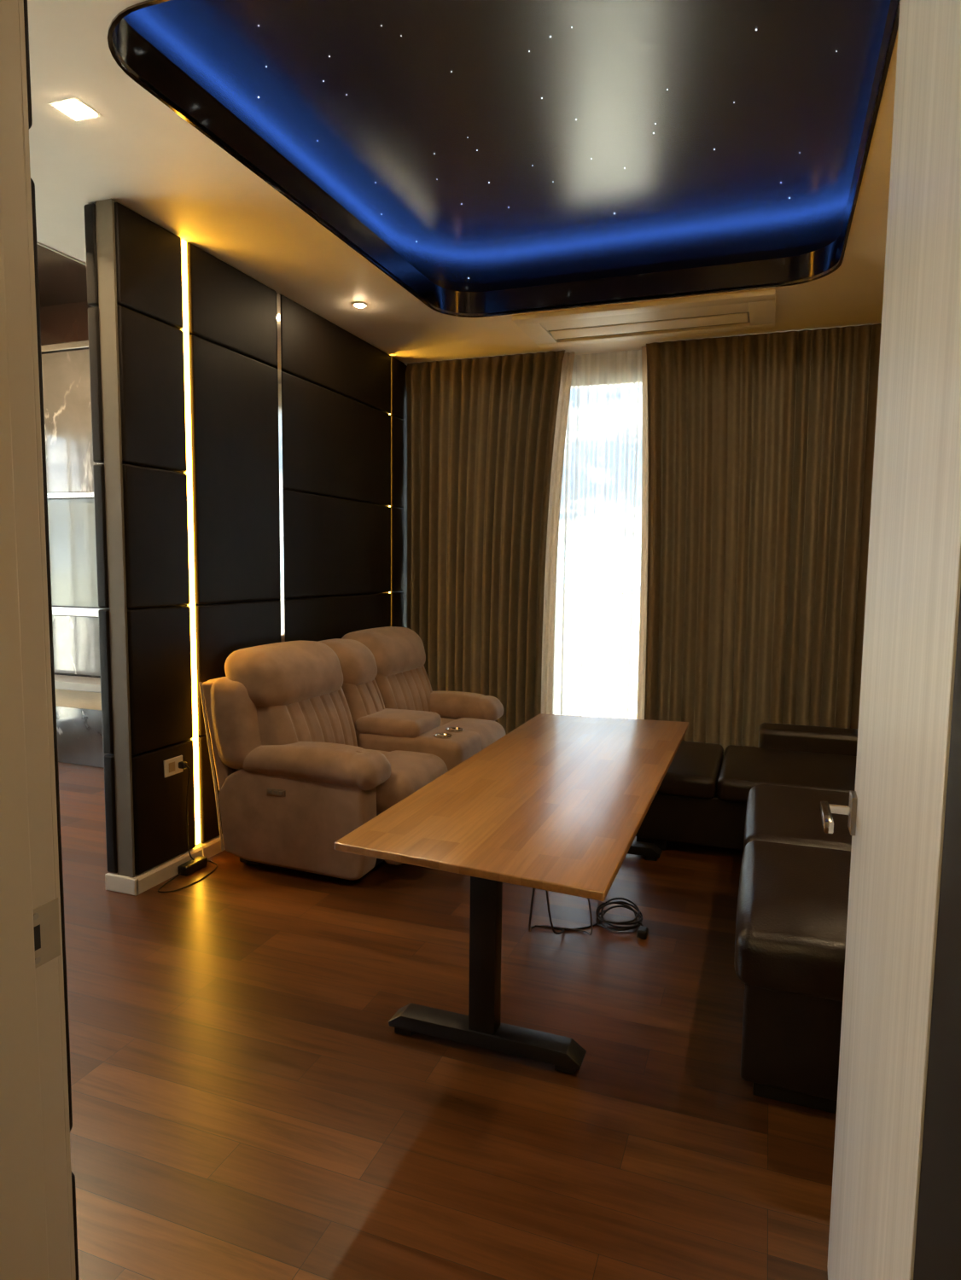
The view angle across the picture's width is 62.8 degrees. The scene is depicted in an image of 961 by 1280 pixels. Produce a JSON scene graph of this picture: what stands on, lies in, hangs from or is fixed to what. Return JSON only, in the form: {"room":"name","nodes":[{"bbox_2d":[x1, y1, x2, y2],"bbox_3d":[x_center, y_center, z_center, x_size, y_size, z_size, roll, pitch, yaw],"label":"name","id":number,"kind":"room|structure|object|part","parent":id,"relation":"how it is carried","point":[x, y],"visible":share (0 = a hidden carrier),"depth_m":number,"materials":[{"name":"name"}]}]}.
{"room":"living room","nodes":[
{"label":"living room","id":0,"kind":"room"},
{"bbox_2d":[37,244,87,307],"bbox_3d":[-2.838,-2.207,4.177,2.435,0.040,4.995,3,6,20],"label":"ceiling","id":1,"kind":"structure","parent":0,"point":[61,279],"depth_m":4.93,"materials":[{"name":"brown paint"}]},
{"bbox_2d":[40,301,109,678],"bbox_3d":[-2.264,-0.718,5.383,2.620,3.300,0.100,3,6,20],"label":"wall","id":2,"kind":"structure","parent":0,"point":[65,322],"depth_m":5.42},
{"bbox_2d":[36,241,86,265],"bbox_3d":[-1.963,-2.015,3.943,0.015,0.279,4.865,3,6,20],"label":"trim","id":3,"kind":"structure","parent":2,"relation":"attached to","point":[38,243],"depth_m":3.80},
{"bbox_2d":[116,292,407,756],"bbox_3d":[-1.060,-0.469,4.771,0.070,2.945,2.960,3,6,20],"label":"wall","id":4,"kind":"structure","parent":0,"point":[404,591],"depth_m":5.89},
{"bbox_2d":[84,203,98,307],"bbox_3d":[-1.398,-1.659,3.884,0.070,0.405,1.310,3,6,20],"label":"pad","id":5,"kind":"object","parent":4,"relation":"attached to","point":[90,209],"visible":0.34,"depth_m":3.27,"materials":[{"name":"black leather"}]},
{"bbox_2d":[87,306,104,464],"bbox_3d":[-1.404,-1.131,3.934,0.070,0.642,1.310,3,6,20],"label":"pad","id":6,"kind":"object","parent":4,"relation":"attached to","point":[93,312],"visible":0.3,"depth_m":3.32,"materials":[{"name":"black leather"}]},
{"bbox_2d":[93,464,109,607],"bbox_3d":[-1.411,-0.500,3.994,0.070,0.614,1.310,3,6,20],"label":"pad","id":7,"kind":"object","parent":4,"relation":"attached to","point":[98,469],"visible":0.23,"depth_m":3.38,"materials":[{"name":"black leather"}]},
{"bbox_2d":[98,608,113,754],"bbox_3d":[-1.418,0.130,4.054,0.070,0.640,1.310,3,6,20],"label":"pad","id":8,"kind":"object","parent":4,"relation":"attached to","point":[103,614],"visible":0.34,"depth_m":3.44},
{"bbox_2d":[103,753,117,872],"bbox_3d":[-1.424,0.722,4.110,0.070,0.537,1.310,3,6,20],"label":"pad","id":9,"kind":"object","parent":4,"relation":"attached to","point":[108,760],"visible":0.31,"depth_m":3.50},
{"bbox_2d":[95,198,134,877],"bbox_3d":[-1.563,-0.342,3.379,0.087,2.945,0.012,3,6,20],"label":"trim","id":10,"kind":"structure","parent":4,"relation":"attached to","point":[104,208],"depth_m":3.36,"materials":[{"name":"grey paint"}]},
{"bbox_2d":[114,202,183,329],"bbox_3d":[-1.440,-1.616,3.430,0.042,0.405,0.384,3,6,20],"label":"pad","id":11,"kind":"object","parent":4,"relation":"attached to","point":[148,256],"visible":1,"depth_m":3.40,"materials":[{"name":"black leather"}]},
{"bbox_2d":[116,305,186,471],"bbox_3d":[-1.446,-1.089,3.481,0.042,0.642,0.384,3,6,20],"label":"pad","id":12,"kind":"object","parent":4,"relation":"attached to","point":[151,357],"visible":1,"depth_m":3.44,"materials":[{"name":"black leather"}]},
{"bbox_2d":[122,464,189,608],"bbox_3d":[-1.453,-0.458,3.541,0.042,0.614,0.384,3,6,20],"label":"pad","id":13,"kind":"object","parent":4,"relation":"attached to","point":[155,501],"visible":1,"depth_m":3.51,"materials":[{"name":"black leather"}]},
{"bbox_2d":[127,605,192,755],"bbox_3d":[-1.460,0.172,3.601,0.042,0.640,0.384,3,6,20],"label":"pad","id":14,"kind":"object","parent":4,"relation":"attached to","point":[160,643],"visible":1,"depth_m":3.57,"materials":[{"name":"black leather"}]},
{"bbox_2d":[131,739,195,874],"bbox_3d":[-1.467,0.764,3.657,0.042,0.537,0.384,3,6,20],"label":"pad","id":15,"kind":"object","parent":4,"relation":"attached to","point":[160,821],"visible":0.99,"depth_m":3.61,"materials":[{"name":"black leather"}]},
{"bbox_2d":[163,755,182,777],"bbox_3d":[-1.431,0.589,3.673,0.011,0.080,0.120,3,6,20],"label":"wall socket","id":16,"kind":"object","parent":15,"relation":"attached to","point":[171,765],"visible":0.98,"depth_m":3.66,"materials":[{"name":"white plastic"}]},
{"bbox_2d":[178,761,194,860],"bbox_3d":[-1.389,0.814,3.729,0.054,0.487,0.051,3,6,20],"label":"cord","id":17,"kind":"object","parent":15,"relation":"attached to","point":[182,765],"visible":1,"depth_m":3.72,"materials":[{"name":"black plastic"}]},
{"bbox_3d":[-1.383,0.820,3.732,0.034,0.473,0.042,0,5,-2],"label":"cord","id":18,"kind":"part","parent":17,"relation":"part of","materials":[{"name":"black plastic"}]},
{"bbox_2d":[104,833,225,895],"bbox_3d":[-1.101,0.964,4.864,0.173,0.074,2.918,3,6,20],"label":"baseboard","id":19,"kind":"structure","parent":4,"relation":"attached to","point":[142,882],"depth_m":3.60,"materials":[{"name":"white wood"}]},
{"bbox_2d":[180,239,200,846],"bbox_3d":[-1.383,-0.410,3.751,0.024,2.866,0.046,3,6,20],"label":"led strip","id":20,"kind":"object","parent":4,"relation":"attached to","point":[183,243],"visible":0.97,"depth_m":3.73,"materials":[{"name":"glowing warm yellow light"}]},
{"bbox_2d":[197,733,222,843],"bbox_3d":[-1.266,0.714,4.205,0.042,0.537,0.688,3,6,20],"label":"pad","id":21,"kind":"object","parent":4,"relation":"attached to","point":[209,823],"visible":0.27,"depth_m":3.91,"materials":[{"name":"black leather"}]},
{"bbox_2d":[186,243,277,366],"bbox_3d":[-1.240,-1.666,3.979,0.042,0.405,0.688,3,6,20],"label":"pad","id":22,"kind":"object","parent":4,"relation":"attached to","point":[229,308],"visible":1,"depth_m":3.92,"materials":[{"name":"black leather"}]},
{"bbox_2d":[188,334,279,604],"bbox_3d":[-1.249,-0.830,4.058,0.042,1.262,0.688,3,6,20],"label":"wall panel","id":23,"kind":"object","parent":4,"relation":"attached to","point":[234,395],"visible":1,"depth_m":4.00,"materials":[{"name":"black leather"}]},
{"bbox_2d":[195,599,280,735],"bbox_3d":[-1.259,0.122,4.149,0.042,0.640,0.688,3,6,20],"label":"pad","id":24,"kind":"object","parent":4,"relation":"attached to","point":[222,630],"visible":0.57,"depth_m":3.99,"materials":[{"name":"black leather"}]},
{"bbox_2d":[273,293,285,642],"bbox_3d":[-1.130,-0.469,4.436,0.028,2.852,0.031,3,6,20],"label":"metal strip","id":25,"kind":"object","parent":4,"relation":"attached to","point":[278,367],"visible":0.43,"depth_m":4.38,"materials":[{"name":"silver metal"}]},
{"bbox_2d":[279,294,390,413],"bbox_3d":[-0.876,-1.756,4.969,0.042,0.405,1.351,3,6,20],"label":"pad","id":26,"kind":"object","parent":4,"relation":"attached to","point":[315,350],"visible":0.97,"depth_m":4.83,"materials":[{"name":"black leather"}]},
{"bbox_2d":[281,371,390,506],"bbox_3d":[-0.882,-1.229,5.019,0.042,0.642,1.351,3,6,20],"label":"wall panel","id":27,"kind":"object","parent":4,"relation":"attached to","point":[334,445],"visible":0.98,"depth_m":4.88,"materials":[{"name":"black leather"}]},
{"bbox_2d":[282,489,390,599],"bbox_3d":[-0.889,-0.598,5.079,0.042,0.614,1.351,3,6,20],"label":"wall panel","id":28,"kind":"object","parent":4,"relation":"attached to","point":[333,546],"visible":0.98,"depth_m":4.95,"materials":[{"name":"black leather"}]},
{"bbox_2d":[284,593,390,641],"bbox_3d":[-0.896,0.032,5.139,0.042,0.640,1.351,3,6,20],"label":"pad","id":29,"kind":"object","parent":4,"relation":"attached to","point":[315,619],"visible":0.41,"depth_m":4.98,"materials":[{"name":"black leather"}]},
{"bbox_2d":[389,506,404,592],"bbox_3d":[-0.618,-0.665,5.821,0.042,0.614,0.209,3,6,20],"label":"pad","id":30,"kind":"object","parent":4,"relation":"attached to","point":[397,514],"visible":0.94,"depth_m":5.79,"materials":[{"name":"black leather"}]},
{"bbox_2d":[389,415,404,507],"bbox_3d":[-0.610,-1.296,5.761,0.042,0.642,0.209,3,6,20],"label":"pad","id":31,"kind":"object","parent":4,"relation":"attached to","point":[397,424],"visible":0.91,"depth_m":5.73,"materials":[{"name":"black leather"}]},
{"bbox_2d":[389,356,404,418],"bbox_3d":[-0.605,-1.824,5.711,0.042,0.405,0.209,3,6,20],"label":"pad","id":32,"kind":"object","parent":4,"relation":"attached to","point":[397,366],"visible":0.94,"depth_m":5.68,"materials":[{"name":"black leather"}]},
{"bbox_2d":[390,592,404,627],"bbox_3d":[-0.625,-0.035,5.881,0.042,0.640,0.209,3,6,20],"label":"pad","id":33,"kind":"object","parent":4,"relation":"attached to","point":[397,598],"visible":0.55,"depth_m":5.84,"materials":[{"name":"black leather"}]},
{"bbox_2d":[58,762,836,1279],"bbox_3d":[-0.976,1.266,2.622,7.290,0.100,7.420,3,6,20],"label":"floor","id":34,"kind":"structure","parent":0,"point":[247,1103],"depth_m":2.21,"materials":[{"name":"laminate"}]},
{"bbox_2d":[40,339,108,767],"bbox_3d":[-2.353,-0.532,5.250,2.520,2.948,0.240,3,6,20],"label":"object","id":35,"kind":"object","parent":34,"relation":"on","point":[70,463],"depth_m":5.51,"materials":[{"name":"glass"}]},
{"bbox_3d":[-2.303,-1.985,5.204,2.520,0.045,0.045,3,6,20],"label":"silver rail","id":36,"kind":"part","parent":35,"relation":"part of","materials":[{"name":"silver metal"}]},
{"bbox_3d":[-2.314,-0.985,5.299,2.520,0.039,0.045,3,6,20],"label":"silver rail","id":37,"kind":"part","parent":35,"relation":"part of","materials":[{"name":"silver metal"}]},
{"bbox_3d":[-2.305,-1.484,5.263,2.520,0.951,0.021,3,6,20],"label":"panel","id":38,"kind":"part","parent":35,"relation":"part of","materials":[{"name":"grey stone"}]},
{"bbox_3d":[-2.315,-0.588,5.348,2.520,0.751,0.021,3,6,20],"label":"panel","id":39,"kind":"part","parent":35,"relation":"part of","materials":[{"name":"white glass"}]},
{"bbox_3d":[-2.322,0.063,5.410,2.520,0.414,0.021,3,6,20],"label":"splash panel","id":40,"kind":"part","parent":35,"relation":"part of","materials":[{"name":"grey stone"}]},
{"bbox_2d":[54,674,100,692],"bbox_3d":[-2.362,0.323,5.332,2.520,0.055,0.240,3,6,20],"label":"countertop","id":41,"kind":"structure","parent":35,"relation":"on","point":[61,682],"depth_m":5.38,"materials":[{"name":"white stone"}]},
{"bbox_3d":[-2.324,-0.177,5.376,2.520,0.058,0.045,3,6,20],"label":"silver rail","id":42,"kind":"part","parent":35,"relation":"part of","materials":[{"name":"silver metal"}]},
{"bbox_3d":[-2.329,0.709,5.472,2.520,0.436,0.021,3,6,20],"label":"panel","id":43,"kind":"part","parent":35,"relation":"part of","materials":[{"name":"grey stone"}]},
{"bbox_2d":[157,860,217,892],"bbox_3d":[-1.349,1.100,3.681,0.121,0.024,0.382,3,6,20],"label":"loop","id":44,"kind":"object","parent":34,"relation":"on","point":[161,887],"visible":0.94,"depth_m":3.62,"materials":[{"name":"black plastic"}]},
{"bbox_2d":[177,855,207,876],"bbox_3d":[-1.376,1.080,3.767,0.057,0.045,0.150,3,6,20],"label":"power adapter","id":45,"kind":"object","parent":34,"relation":"on","point":[191,866],"visible":1,"depth_m":3.74,"materials":[{"name":"black plastic"}]},
{"bbox_2d":[198,626,506,880],"bbox_3d":[-0.535,0.511,4.508,1.071,1.057,1.933,3,6,20],"label":"recliner sofa","id":46,"kind":"object","parent":34,"relation":"on","point":[311,741],"visible":0.95,"depth_m":3.76,"materials":[{"name":"beige fabric"}]},
{"bbox_3d":[-0.963,0.521,4.655,0.153,0.800,1.760,3,6,20],"label":"panel","id":47,"kind":"part","parent":46,"relation":"part of","materials":[{"name":"brown fabric"}]},
{"bbox_3d":[-0.952,0.710,3.677,0.100,0.032,0.014,3,6,20],"label":"control plate","id":48,"kind":"part","parent":46,"relation":"part of","materials":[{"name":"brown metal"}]},
{"bbox_3d":[-0.873,0.830,3.739,0.792,0.499,0.155,3,6,20],"label":"panel","id":49,"kind":"part","parent":46,"relation":"part of","materials":[{"name":"beige fabric"}]},
{"bbox_3d":[-0.955,0.466,4.067,0.451,0.500,0.655,3,6,20],"label":"backrest","id":50,"kind":"part","parent":46,"relation":"part of","materials":[{"name":"brown fabric"}]},
{"bbox_3d":[-0.778,0.575,3.705,0.725,0.177,0.250,3,6,20],"label":"armrest","id":51,"kind":"part","parent":46,"relation":"part of","materials":[{"name":"brown fabric"}]},
{"bbox_3d":[-0.772,0.421,4.565,0.450,0.500,0.350,3,6,20],"label":"backrest","id":52,"kind":"part","parent":46,"relation":"part of","materials":[{"name":"brown fabric"}]},
{"bbox_2d":[366,749,389,754],"bbox_3d":[-0.678,0.700,4.050,0.330,0.205,0.563,3,6,20],"label":"seat cushion","id":53,"kind":"object","parent":46,"relation":"on","point":[383,751],"depth_m":4.23,"materials":[{"name":"brown fabric"}]},
{"bbox_3d":[-0.464,0.469,4.456,0.395,0.116,0.360,3,6,20],"label":"console lid","id":54,"kind":"part","parent":46,"relation":"part of","materials":[{"name":"brown fabric"}]},
{"bbox_3d":[-0.586,0.375,5.072,0.451,0.500,0.675,3,6,20],"label":"backrest","id":55,"kind":"part","parent":46,"relation":"part of","materials":[{"name":"brown fabric"}]},
{"bbox_2d":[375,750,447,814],"bbox_3d":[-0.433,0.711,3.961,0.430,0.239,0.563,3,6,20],"label":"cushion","id":56,"kind":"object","parent":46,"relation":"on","point":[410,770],"depth_m":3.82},
{"bbox_2d":[439,717,455,726],"bbox_3d":[-0.349,0.618,4.946,0.330,0.205,0.580,3,6,20],"label":"seat cushion","id":57,"kind":"object","parent":46,"relation":"on","point":[445,721],"depth_m":5.02,"materials":[{"name":"brown fabric"}]},
{"bbox_3d":[-0.209,0.434,5.258,0.725,0.177,0.250,3,6,20],"label":"armrest","id":58,"kind":"part","parent":46,"relation":"part of","materials":[{"name":"brown fabric"}]},
{"bbox_2d":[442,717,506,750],"bbox_3d":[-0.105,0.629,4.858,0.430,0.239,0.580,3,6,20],"label":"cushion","id":59,"kind":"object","parent":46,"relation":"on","point":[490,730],"depth_m":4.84,"materials":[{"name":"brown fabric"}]},
{"bbox_2d":[334,713,689,1074],"bbox_3d":[0.315,0.839,3.125,0.782,0.685,2.255,3,6,20],"label":"table","id":60,"kind":"object","parent":34,"relation":"on","point":[557,803],"visible":1,"depth_m":2.43,"materials":[{"name":"brown wood"}]},
{"bbox_2d":[528,888,648,939],"bbox_3d":[0.392,0.866,3.008,0.453,0.666,0.757,3,6,20],"label":"cable","id":61,"kind":"object","parent":60,"relation":"hanging from","point":[642,933],"visible":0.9,"depth_m":3.19,"materials":[{"name":"black plastic"}]},
{"bbox_3d":[0.253,0.864,3.013,0.236,0.666,0.646,4,6,29],"label":"hanging cord","id":62,"kind":"part","parent":61,"relation":"part of","materials":[{"name":"black plastic"}]},
{"bbox_3d":[0.387,0.872,2.905,0.098,0.658,0.517,1,5,0],"label":"thin cord","id":63,"kind":"part","parent":61,"relation":"part of","materials":[{"name":"black rubber"}]},
{"bbox_2d":[635,722,858,1113],"bbox_3d":[1.391,0.810,3.417,1.596,0.710,2.869,3,6,20],"label":"sectional sofa","id":64,"kind":"object","parent":34,"relation":"on","point":[763,802],"visible":0.62,"depth_m":2.51,"materials":[{"name":"leather"}]},
{"bbox_2d":[656,740,723,799],"bbox_3d":[1.122,0.705,4.388,0.410,0.140,0.848,3,6,20],"label":"cushion","id":65,"kind":"object","parent":64,"relation":"on","point":[695,771],"depth_m":4.04,"materials":[{"name":"brown leather"}]},
{"bbox_2d":[716,744,856,803],"bbox_3d":[1.864,0.739,4.120,1.160,0.140,0.848,3,6,20],"label":"cushion","id":66,"kind":"object","parent":64,"relation":"on","point":[741,768],"depth_m":4.09,"materials":[{"name":"brown leather"}]},
{"bbox_3d":[1.167,1.054,2.405,0.675,0.308,0.762,3,6,20],"label":"seat","id":67,"kind":"part","parent":64,"relation":"part of","materials":[{"name":"leather"}]},
{"bbox_2d":[733,840,850,1001],"bbox_3d":[1.155,0.839,2.386,0.715,0.203,0.764,3,6,20],"label":"seat cushion","id":68,"kind":"object","parent":64,"relation":"on","point":[791,921],"depth_m":2.19,"materials":[{"name":"brown leather"}]},
{"bbox_2d":[743,785,851,851],"bbox_3d":[1.417,0.771,3.099,0.715,0.196,0.769,3,6,20],"label":"seat cushion","id":69,"kind":"object","parent":64,"relation":"on","point":[792,816],"depth_m":3.02,"materials":[{"name":"brown leather"}]},
{"bbox_3d":[1.757,0.918,3.568,0.970,0.375,0.315,3,6,20],"label":"corner seat","id":70,"kind":"part","parent":64,"relation":"part of","materials":[{"name":"brown leather"}]},
{"bbox_3d":[2.116,0.746,4.546,0.975,0.452,0.242,3,6,20],"label":"backrest","id":71,"kind":"part","parent":64,"relation":"part of","materials":[{"name":"brown leather"}]},
{"bbox_2d":[27,0,899,365],"bbox_3d":[0.088,-1.792,3.212,4.355,0.012,4.865,3,6,20],"label":"ceiling","id":72,"kind":"structure","parent":0,"point":[140,154],"depth_m":3.32,"materials":[{"name":"paint"}]},
{"bbox_2d":[47,96,102,122],"bbox_3d":[-1.330,-1.742,2.588,0.114,0.006,0.114,3,6,20],"label":"recessed light","id":73,"kind":"object","parent":72,"relation":"in","point":[72,107],"visible":1,"depth_m":2.58,"materials":[{"name":"white plastic"}]},
{"bbox_2d":[53,99,96,120],"bbox_3d":[-1.330,-1.742,2.588,0.090,0.005,0.090,3,6,20],"label":"diffuser","id":74,"kind":"object","parent":73,"relation":"attached to","point":[74,109],"depth_m":2.58,"materials":[{"name":"white plastic"}]},
{"bbox_2d":[352,302,367,308],"bbox_3d":[-0.689,-1.911,4.503,0.086,0.017,0.086,3,6,20],"label":"recessed light","id":75,"kind":"object","parent":72,"relation":"in","point":[359,305],"visible":1,"depth_m":4.49,"materials":[{"name":"white plastic"}]},
{"bbox_2d":[355,303,364,308],"bbox_3d":[-0.689,-1.911,4.503,0.050,0.016,0.050,3,6,20],"label":"diffuser","id":76,"kind":"object","parent":75,"relation":"attached to","point":[359,305],"depth_m":4.49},
{"bbox_2d":[405,349,575,734],"bbox_3d":[0.028,-0.551,5.720,1.243,2.929,0.142,2,6,18],"label":"curtain","id":77,"kind":"object","parent":72,"relation":"hanging from","point":[486,435],"visible":0.82,"depth_m":5.69,"materials":[{"name":"brown fabric"}]},
{"bbox_2d":[107,0,900,317],"bbox_3d":[0.339,-1.838,3.099,2.164,0.141,2.769,3,6,20],"label":"trim","id":78,"kind":"structure","parent":72,"relation":"attached to","point":[144,59],"depth_m":3.66,"materials":[{"name":"brown metal"}]},
{"bbox_2d":[552,349,642,719],"bbox_3d":[1.001,-0.520,5.516,3.040,2.929,0.077,3,6,20],"label":"sheer curtain","id":79,"kind":"object","parent":72,"relation":"hanging from","point":[597,608],"visible":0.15,"depth_m":5.56,"materials":[{"name":"white fabric"}]},
{"bbox_2d":[512,289,775,348],"bbox_3d":[0.984,-1.904,4.723,1.470,0.040,0.635,3,6,20],"label":"air conditioner","id":80,"kind":"object","parent":72,"relation":"attached to","point":[752,310],"visible":1,"depth_m":4.65,"materials":[{"name":"white plastic"}]},
{"bbox_2d":[540,302,749,330],"bbox_3d":[0.940,-1.897,4.603,1.210,0.016,0.200,3,6,20],"label":"grille","id":81,"kind":"object","parent":80,"relation":"attached to","point":[725,309],"depth_m":4.60,"materials":[{"name":"white plastic"}]},
{"bbox_2d":[548,311,750,339],"bbox_3d":[1.017,-1.922,4.810,1.200,0.007,0.255,3,6,20],"label":"outlet","id":82,"kind":"object","parent":80,"relation":"attached to","point":[568,333],"depth_m":4.79,"materials":[{"name":"white plastic"}]},
{"bbox_2d":[636,323,881,753],"bbox_3d":[1.725,-0.474,5.115,1.442,2.929,0.139,3,6,20],"label":"curtain","id":83,"kind":"object","parent":72,"relation":"hanging from","point":[758,450],"visible":0.85,"depth_m":5.06,"materials":[{"name":"brown fabric"}]},
{"bbox_2d":[123,0,890,283],"bbox_3d":[0.342,-2.071,3.077,2.800,0.023,3.405,3,6,20],"label":"ceiling","id":84,"kind":"structure","parent":0,"point":[480,141],"depth_m":3.08,"materials":[{"name":"paint"}]},
{"bbox_2d":[427,237,837,292],"bbox_3d":[0.340,-1.924,3.091,2.780,0.278,3.385,3,6,20],"label":"ceiling trim","id":85,"kind":"structure","parent":0,"point":[790,252],"depth_m":4.64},
{"bbox_3d":[-1.363,-0.311,1.207,7.190,3.300,0.127,3,6,20],"label":"wall","id":86,"kind":"structure","parent":0,"visible":0},
{"bbox_2d":[23,0,32,128],"bbox_3d":[-1.268,-1.137,1.197,1.506,0.931,0.038,3,6,20],"label":"pad","id":87,"kind":"object","parent":86,"relation":"attached to","point":[26,12],"visible":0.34,"depth_m":0.98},
{"bbox_2d":[0,0,75,1279],"bbox_3d":[-0.595,-0.056,0.935,0.060,2.860,0.181,3,6,20],"label":"trim","id":88,"kind":"structure","parent":86,"relation":"attached to","point":[37,1231],"depth_m":0.98,"materials":[{"name":"paint"}]},
{"bbox_3d":[-0.571,0.384,1.028,0.002,0.080,0.049,3,6,20],"label":"strike plate","id":89,"kind":"part","parent":88,"relation":"part of","materials":[{"name":"metal"}]},
{"bbox_2d":[30,178,72,1130],"bbox_3d":[-1.281,0.025,1.308,1.506,1.296,0.038,3,6,20],"label":"pad","id":90,"kind":"object","parent":86,"relation":"attached to","point":[32,185],"visible":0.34,"depth_m":1.05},
{"bbox_2d":[71,1171,79,1279],"bbox_3d":[-1.292,1.025,1.403,1.506,0.596,0.038,3,6,20],"label":"pad","id":91,"kind":"object","parent":86,"relation":"attached to","point":[72,1173],"visible":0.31,"depth_m":1.13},
{"bbox_2d":[819,0,960,1279],"bbox_3d":[0.576,-0.054,1.097,0.102,2.837,0.923,3,6,20],"label":"door","id":92,"kind":"structure","parent":86,"relation":"in","point":[895,811],"depth_m":0.96,"materials":[{"name":"white laminate"}]},
{"bbox_3d":[0.670,0.334,1.477,0.055,0.022,0.137,3,6,20],"label":"lever handle","id":93,"kind":"part","parent":92,"relation":"part of","materials":[{"name":"silver metal"}]},
{"bbox_2d":[913,588,960,1279],"bbox_3d":[0.391,-0.010,0.572,0.045,2.860,0.170,3,6,20],"label":"trim","id":94,"kind":"structure","parent":86,"relation":"attached to","point":[938,1236],"depth_m":0.64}
]}

